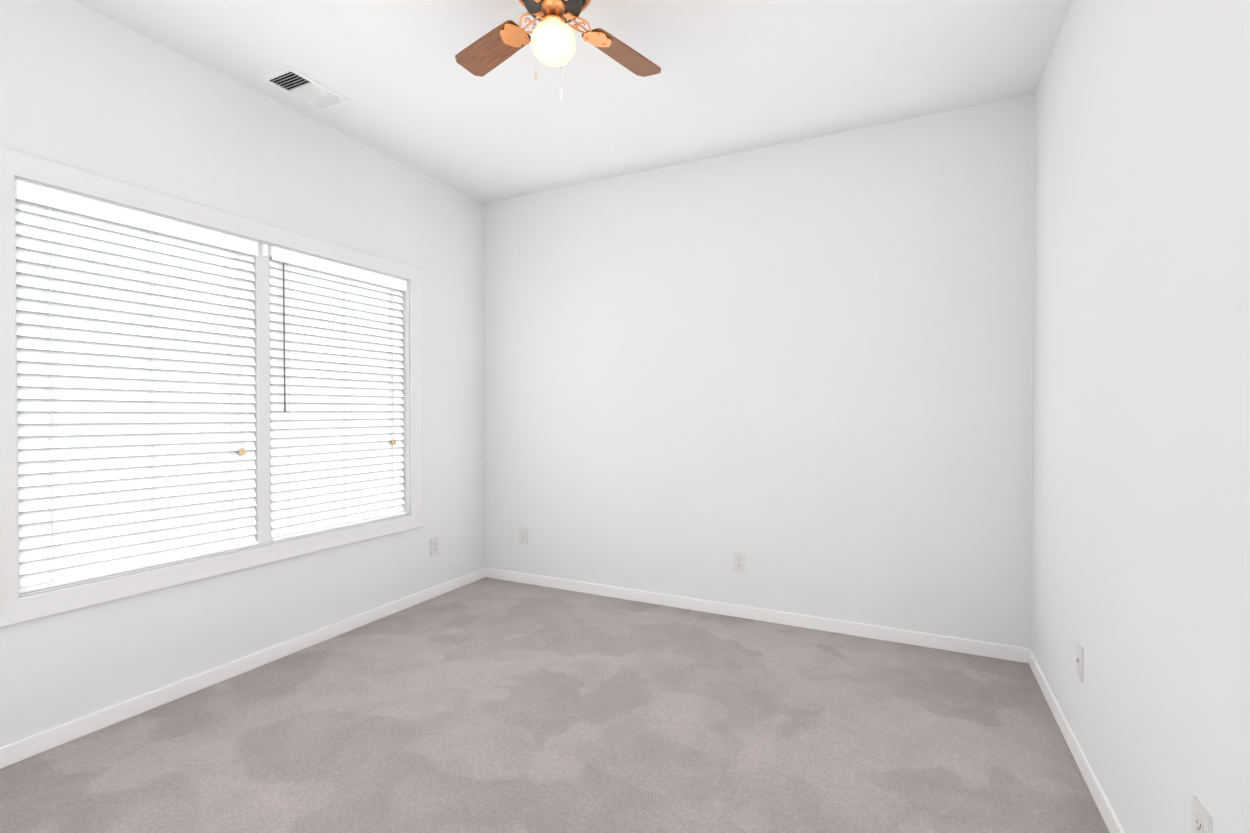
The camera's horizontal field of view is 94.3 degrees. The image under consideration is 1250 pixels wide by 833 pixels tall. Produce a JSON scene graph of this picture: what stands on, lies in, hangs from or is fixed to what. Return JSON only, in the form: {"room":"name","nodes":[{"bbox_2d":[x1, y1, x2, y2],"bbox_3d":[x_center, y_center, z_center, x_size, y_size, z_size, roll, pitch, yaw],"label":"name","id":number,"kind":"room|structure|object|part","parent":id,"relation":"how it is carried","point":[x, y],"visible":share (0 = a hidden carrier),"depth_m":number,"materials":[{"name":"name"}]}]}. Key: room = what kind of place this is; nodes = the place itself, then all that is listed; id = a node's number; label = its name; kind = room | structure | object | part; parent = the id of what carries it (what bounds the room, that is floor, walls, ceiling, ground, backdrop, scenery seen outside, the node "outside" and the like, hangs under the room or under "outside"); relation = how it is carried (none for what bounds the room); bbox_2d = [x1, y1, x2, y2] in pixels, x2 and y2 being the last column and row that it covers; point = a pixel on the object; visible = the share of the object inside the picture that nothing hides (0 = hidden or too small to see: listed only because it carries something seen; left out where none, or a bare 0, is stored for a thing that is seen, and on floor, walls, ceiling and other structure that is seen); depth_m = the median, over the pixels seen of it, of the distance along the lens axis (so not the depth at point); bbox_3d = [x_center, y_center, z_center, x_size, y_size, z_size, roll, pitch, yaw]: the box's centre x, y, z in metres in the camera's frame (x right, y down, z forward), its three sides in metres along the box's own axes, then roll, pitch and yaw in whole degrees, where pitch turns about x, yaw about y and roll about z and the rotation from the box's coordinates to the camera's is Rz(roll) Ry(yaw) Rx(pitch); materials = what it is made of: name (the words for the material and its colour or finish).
{"room":"empty bedroom","nodes":[
{"label":"empty bedroom","id":0,"kind":"room"},
{"bbox_2d":[0,0,484,746],"bbox_3d":[-1.918,-0.174,2.602,0.160,2.740,3.742,0,1,26],"label":"wall","id":1,"kind":"structure","parent":0,"point":[86,88],"depth_m":2.67,"materials":[{"name":"paint"}]},
{"bbox_2d":[0,146,422,627],"bbox_3d":[-1.786,-0.109,2.840,0.170,1.637,1.947,0,1,26],"label":"window","id":2,"kind":"structure","parent":1,"relation":"in","point":[15,608],"depth_m":2.32,"materials":[{"name":"white paint"}]},
{"bbox_3d":[-2.033,-0.105,2.450,0.067,1.457,0.849,0,1,26],"label":"frame","id":3,"kind":"part","parent":2,"relation":"part of","materials":[{"name":"white plastic"}]},
{"bbox_3d":[-1.970,0.612,2.427,0.048,0.016,0.836,0,1,26],"label":"left blind bottom rail","id":4,"kind":"part","parent":2,"relation":"part of","materials":[{"name":"white plastic"}]},
{"bbox_3d":[-1.569,0.603,3.248,0.048,0.016,0.842,0,1,26],"label":"bottom rail of the right window blind","id":5,"kind":"part","parent":2,"relation":"part of","materials":[{"name":"white plastic"}]},
{"bbox_2d":[15,176,409,596],"bbox_3d":[-1.798,-0.109,2.846,0.154,1.465,1.775,0,1,26],"label":"window frame","id":6,"kind":"structure","parent":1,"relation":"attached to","point":[261,357],"depth_m":2.82,"materials":[{"name":"white paint"}]},
{"bbox_2d":[15,179,257,255],"bbox_3d":[-1.967,-0.798,2.411,0.062,0.068,0.842,0,1,26],"label":"blind headrail","id":7,"kind":"object","parent":6,"relation":"attached to","point":[48,197],"visible":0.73,"depth_m":2.31,"materials":[{"name":"white plastic"}]},
{"bbox_2d":[46,207,53,581],"bbox_3d":[-2.101,-0.088,2.123,0.002,1.390,0.002,0,1,26],"label":"blind cord","id":8,"kind":"object","parent":7,"relation":"hanging from","point":[49,207],"depth_m":2.12,"materials":[{"name":"white fabric"}]},
{"bbox_2d":[15,199,256,587],"bbox_3d":[-1.970,-0.085,2.419,0.023,1.398,0.838,0,1,26],"label":"left window blind slats","id":9,"kind":"object","parent":7,"relation":"hanging from","point":[106,396],"visible":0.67,"depth_m":2.33,"materials":[{"name":"white plastic"}]},
{"bbox_2d":[148,231,154,560],"bbox_3d":[-1.962,-0.091,2.409,0.002,1.390,0.002,0,1,26],"label":"blind cord","id":10,"kind":"object","parent":7,"relation":"hanging from","point":[152,387],"depth_m":2.41,"materials":[{"name":"white fabric"}]},
{"bbox_2d":[227,250,232,545],"bbox_3d":[-1.825,-0.094,2.690,0.002,1.390,0.002,0,1,26],"label":"blind cord","id":11,"kind":"object","parent":7,"relation":"hanging from","point":[230,250],"depth_m":2.69,"materials":[{"name":"white fabric"}]},
{"bbox_2d":[239,252,243,447],"bbox_3d":[-1.802,-0.318,2.723,0.002,0.935,0.014,0,1,26],"label":"blind cord","id":12,"kind":"object","parent":7,"relation":"hanging from","point":[239,252],"depth_m":2.72,"materials":[{"name":"white fabric"}]},
{"bbox_2d":[239,448,245,454],"bbox_3d":[-1.802,0.165,2.728,0.017,0.030,0.028,0,1,26],"label":"tassels","id":13,"kind":"object","parent":12,"relation":"hanging from","point":[241,451],"visible":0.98,"depth_m":2.72,"materials":[{"name":"brown"}]},
{"bbox_2d":[262,244,267,255],"bbox_3d":[-1.748,-0.808,2.813,0.024,0.054,0.017,0,1,26],"label":"clip","id":14,"kind":"object","parent":6,"relation":"attached to","point":[264,249],"visible":0.98,"depth_m":2.81,"materials":[{"name":"white plastic"}]},
{"bbox_2d":[269,246,406,290],"bbox_3d":[-1.567,-0.806,3.233,0.062,0.068,0.848,0,1,26],"label":"blind headrail","id":15,"kind":"object","parent":6,"relation":"attached to","point":[304,260],"visible":0.85,"depth_m":3.14,"materials":[{"name":"white plastic"}]},
{"bbox_2d":[283,262,285,411],"bbox_3d":[-1.708,-0.408,2.902,0.021,0.771,0.011,0,1,26],"label":"blind wand","id":16,"kind":"object","parent":15,"relation":"hanging from","point":[284,337],"visible":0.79,"depth_m":2.90,"materials":[{"name":"grey plastic"}]},
{"bbox_2d":[288,264,290,533],"bbox_3d":[-1.702,-0.097,2.941,0.002,1.390,0.002,0,1,26],"label":"blind cord","id":17,"kind":"object","parent":15,"relation":"hanging from","point":[288,264],"depth_m":2.94,"materials":[{"name":"white fabric"}]},
{"bbox_2d":[269,257,404,536],"bbox_3d":[-1.570,-0.099,3.241,0.023,1.387,0.844,0,1,26],"label":"right window blind slats","id":18,"kind":"object","parent":15,"relation":"hanging from","point":[340,383],"visible":0.9,"depth_m":3.17,"materials":[{"name":"white plastic"}]},
{"bbox_2d":[345,277,346,522],"bbox_3d":[-1.558,-0.100,3.238,0.002,1.390,0.002,0,1,26],"label":"blind cord","id":19,"kind":"object","parent":15,"relation":"hanging from","point":[346,429],"depth_m":3.24,"materials":[{"name":"white fabric"}]},
{"bbox_2d":[389,288,394,453],"bbox_3d":[-1.411,-0.102,3.532,0.007,1.390,0.014,0,1,26],"label":"blind cord","id":20,"kind":"object","parent":15,"relation":"hanging from","point":[392,288],"depth_m":3.53,"materials":[{"name":"white fabric"}]},
{"bbox_2d":[0,567,485,768],"bbox_3d":[-1.841,1.160,2.578,0.013,0.072,3.742,0,1,26],"label":"baseboard","id":21,"kind":"structure","parent":1,"relation":"attached to","point":[30,746],"depth_m":2.53,"materials":[{"name":"white paint"}]},
{"bbox_2d":[430,536,438,556],"bbox_3d":[-1.248,0.852,3.798,0.009,0.118,0.072,0,1,26],"label":"electrical outlet","id":22,"kind":"object","parent":1,"relation":"attached to","point":[434,542],"depth_m":3.79,"materials":[{"name":"white plastic"}]},
{"bbox_2d":[0,577,1109,832],"bbox_3d":[-0.377,1.253,1.866,3.588,0.100,3.942,0,1,26],"label":"floor","id":23,"kind":"structure","parent":0,"point":[488,705],"depth_m":2.15,"materials":[{"name":"carpet"}]},
{"bbox_2d":[72,0,1072,202],"bbox_3d":[-0.377,-1.587,1.837,3.588,0.100,3.942,0,1,26],"label":"ceiling","id":24,"kind":"structure","parent":0,"point":[735,76],"depth_m":2.60,"materials":[{"name":"paint"}]},
{"bbox_2d":[260,66,350,110],"bbox_3d":[-1.503,-1.538,2.741,0.206,0.017,0.314,0,1,26],"label":"ceiling vent","id":25,"kind":"object","parent":24,"relation":"in","point":[301,86],"visible":1,"depth_m":2.72,"materials":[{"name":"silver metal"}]},
{"bbox_2d":[455,0,660,100],"bbox_3d":[-0.239,-1.291,1.939,0.798,0.494,0.798,0,1,-3],"label":"fan","id":26,"kind":"object","parent":24,"relation":"hanging from","point":[551,38],"visible":1,"depth_m":2.05,"materials":[{"name":"brown wood"}]},
{"bbox_3d":[-0.497,-1.372,2.169,0.356,0.006,0.128,0,-10,42],"label":"blade","id":27,"kind":"part","parent":26,"relation":"part of","materials":[{"name":"brown wood"}]},
{"label":"iron plate","id":28,"kind":"part","parent":26,"relation":"part of","materials":[{"name":"metal"}]},
{"bbox_3d":[-0.239,-1.243,1.939,0.150,0.122,0.150,0,1,26],"label":"globe","id":29,"kind":"part","parent":26,"relation":"part of","materials":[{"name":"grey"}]},
{"bbox_3d":[-0.239,-1.422,1.938,0.272,0.231,0.272,0,1,26],"label":"motor","id":30,"kind":"part","parent":26,"relation":"part of","materials":[{"name":"orange metal"}]},
{"label":"iron plate","id":31,"kind":"part","parent":26,"relation":"part of","materials":[{"name":"metal"}]},
{"bbox_3d":[-0.008,-1.372,2.195,0.128,0.006,0.356,15,10,41],"label":"blade","id":32,"kind":"part","parent":26,"relation":"part of","materials":[{"name":"brown wood"}]},
{"bbox_2d":[484,94,1034,648],"bbox_3d":[0.464,-0.184,3.579,3.588,2.740,0.100,0,1,26],"label":"wall","id":33,"kind":"structure","parent":0,"point":[800,374],"depth_m":3.30,"materials":[{"name":"paint"}]},
{"bbox_2d":[519,527,527,544],"bbox_3d":[-0.723,0.847,4.104,0.072,0.118,0.013,0,1,26],"label":"electrical outlet","id":34,"kind":"object","parent":33,"relation":"attached to","point":[523,532],"depth_m":4.10,"materials":[{"name":"white plastic"}]},
{"bbox_2d":[733,552,744,572],"bbox_3d":[0.674,0.862,3.426,0.072,0.118,0.009,0,1,26],"label":"electrical outlet","id":35,"kind":"object","parent":33,"relation":"attached to","point":[738,557],"depth_m":3.42,"materials":[{"name":"white plastic"}]},
{"bbox_2d":[486,568,1027,662],"bbox_3d":[0.466,1.151,3.528,3.302,0.072,0.013,0,1,26],"label":"baseboard","id":36,"kind":"structure","parent":33,"relation":"attached to","point":[981,648],"depth_m":3.31,"materials":[{"name":"white paint"}]},
{"bbox_2d":[1031,0,1249,832],"bbox_3d":[1.169,-0.159,1.043,0.100,2.740,3.842,0,1,26],"label":"wall","id":37,"kind":"structure","parent":0,"point":[1140,591],"depth_m":1.46,"materials":[{"name":"paint"}]},
{"bbox_2d":[1028,648,1125,832],"bbox_3d":[1.140,1.175,1.126,0.013,0.072,3.742,0,1,26],"label":"baseboard","id":38,"kind":"structure","parent":37,"relation":"attached to","point":[1112,821],"depth_m":1.98,"materials":[{"name":"white paint"}]},
{"bbox_2d":[1076,640,1083,681],"bbox_3d":[1.572,0.846,2.008,0.013,0.118,0.072,0,1,26],"label":"electrical outlet","id":39,"kind":"object","parent":37,"relation":"attached to","point":[1079,648],"depth_m":2.00,"materials":[{"name":"white plastic"}]},
{"bbox_2d":[1192,796,1212,832],"bbox_3d":[1.168,0.848,1.174,0.009,0.118,0.072,0,1,26],"label":"electrical outlet","id":40,"kind":"object","parent":37,"relation":"attached to","point":[1202,820],"depth_m":1.17,"materials":[{"name":"white plastic"}]}
]}

